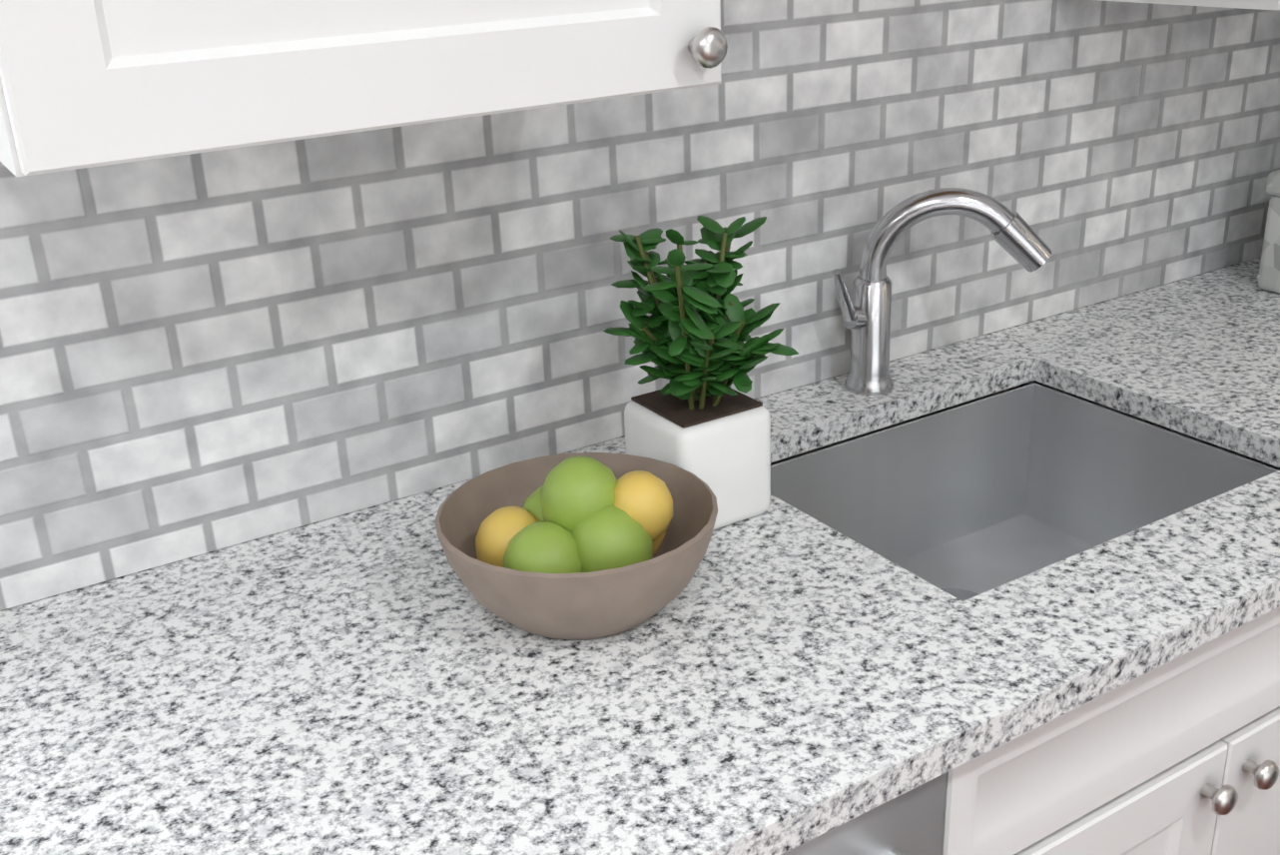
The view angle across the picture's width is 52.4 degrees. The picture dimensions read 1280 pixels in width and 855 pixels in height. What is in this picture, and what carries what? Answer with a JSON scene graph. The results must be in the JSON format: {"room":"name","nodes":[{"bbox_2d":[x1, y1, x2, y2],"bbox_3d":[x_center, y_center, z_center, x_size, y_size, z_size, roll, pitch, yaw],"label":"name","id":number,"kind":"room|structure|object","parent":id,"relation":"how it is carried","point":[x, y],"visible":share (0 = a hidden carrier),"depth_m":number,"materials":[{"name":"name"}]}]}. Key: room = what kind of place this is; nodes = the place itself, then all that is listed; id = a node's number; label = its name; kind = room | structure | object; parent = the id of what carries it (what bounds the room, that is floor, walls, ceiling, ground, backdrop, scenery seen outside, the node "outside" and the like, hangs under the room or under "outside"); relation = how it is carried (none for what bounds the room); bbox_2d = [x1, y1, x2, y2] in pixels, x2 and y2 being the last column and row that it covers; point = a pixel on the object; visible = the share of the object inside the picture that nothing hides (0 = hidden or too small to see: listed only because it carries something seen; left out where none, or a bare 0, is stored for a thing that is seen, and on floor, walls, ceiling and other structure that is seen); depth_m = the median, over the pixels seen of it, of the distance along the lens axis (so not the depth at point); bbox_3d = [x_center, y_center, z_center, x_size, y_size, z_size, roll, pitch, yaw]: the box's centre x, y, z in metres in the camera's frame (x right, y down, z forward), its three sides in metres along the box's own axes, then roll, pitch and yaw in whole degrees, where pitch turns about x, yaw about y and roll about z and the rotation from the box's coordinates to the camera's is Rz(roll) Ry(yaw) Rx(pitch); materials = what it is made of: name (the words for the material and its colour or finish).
{"room":"kitchen","nodes":[
{"label":"kitchen","id":0,"kind":"room"},
{"bbox_3d":[0.302,1.782,-0.349,5.504,0.060,6.740,-16,26,-29],"label":"floor","id":1,"kind":"structure","parent":0,"visible":0},
{"bbox_2d":[781,771,946,854],"bbox_3d":[-0.150,0.644,1.216,0.614,0.882,0.660,-16,26,-29],"label":"dishwasher","id":2,"kind":"object","parent":1,"relation":"on","point":[910,822],"visible":0.12,"depth_m":0.97,"materials":[{"name":"grey metal"}]},
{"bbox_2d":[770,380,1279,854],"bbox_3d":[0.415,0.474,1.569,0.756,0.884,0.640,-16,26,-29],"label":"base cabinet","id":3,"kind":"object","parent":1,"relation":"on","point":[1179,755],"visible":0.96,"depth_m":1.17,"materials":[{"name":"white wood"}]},
{"bbox_3d":[1.327,0.288,1.924,0.590,0.884,0.945,-16,26,-29],"label":"cabinet filler","id":4,"kind":"object","parent":1,"relation":"on","visible":0},
{"bbox_2d":[0,257,1279,854],"bbox_3d":[0.361,0.130,1.207,2.838,0.030,0.944,-16,26,-29],"label":"countertop","id":5,"kind":"structure","parent":4,"relation":"on","point":[779,677],"depth_m":1.06,"materials":[{"name":"stone"}]},
{"bbox_2d":[434,452,717,639],"bbox_3d":[-0.054,0.090,1.131,0.244,0.134,0.244,-16,26,-29],"label":"fruit bowl","id":6,"kind":"object","parent":5,"relation":"on","point":[579,545],"visible":1,"depth_m":1.09,"materials":[{"name":"brown ceramic"}]},
{"bbox_2d":[603,215,798,530],"bbox_3d":[0.064,-0.050,1.250,0.188,0.293,0.185,-16,26,-29],"label":"potted plant","id":7,"kind":"object","parent":5,"relation":"on","point":[698,416],"visible":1,"depth_m":1.23,"materials":[{"name":"green plant"}]},
{"bbox_2d":[831,187,1051,395],"bbox_3d":[0.350,-0.160,1.549,0.237,0.247,0.163,-16,26,-29],"label":"faucet","id":8,"kind":"object","parent":5,"relation":"on","point":[868,311],"visible":1,"depth_m":1.53,"materials":[{"name":"silver metal"}]},
{"bbox_2d":[770,383,1278,601],"bbox_3d":[0.401,0.147,1.453,0.512,0.190,0.377,-16,26,-29],"label":"sink basin","id":9,"kind":"object","parent":5,"relation":"in","point":[967,500],"visible":0.21,"depth_m":1.63,"materials":[{"name":"silver metal"}]},
{"bbox_2d":[1257,169,1279,293],"bbox_3d":[1.019,-0.301,1.870,0.195,0.208,0.158,-18,27,-32],"label":"canister","id":10,"kind":"object","parent":5,"relation":"on","point":[1268,276],"visible":1,"depth_m":1.88,"materials":[{"name":"ceramic"}]},
{"bbox_3d":[-0.943,0.036,0.975,5.504,2.250,0.140,-16,26,-29],"label":"wall","id":11,"kind":"structure","parent":0,"visible":0},
{"bbox_2d":[0,0,727,176],"bbox_3d":[-0.249,-0.670,0.855,0.522,0.900,0.360,-16,26,-29],"label":"upper cabinet","id":12,"kind":"object","parent":11,"relation":"attached to","point":[84,84],"visible":1,"depth_m":0.85,"materials":[{"name":"white wood"}]},
{"bbox_2d":[0,0,1279,610],"bbox_3d":[0.099,-0.438,1.408,2.824,0.885,0.006,-16,26,-29],"label":"backsplash","id":13,"kind":"structure","parent":11,"relation":"attached to","point":[206,351],"depth_m":1.38,"materials":[{"name":"tile"}]},
{"bbox_2d":[1096,0,1279,10],"bbox_3d":[0.737,-0.944,1.419,0.312,0.900,0.360,-16,26,-29],"label":"upper cabinet","id":14,"kind":"object","parent":11,"relation":"attached to","point":[1261,4],"visible":1,"depth_m":1.46,"materials":[{"name":"white wood"}]}
]}

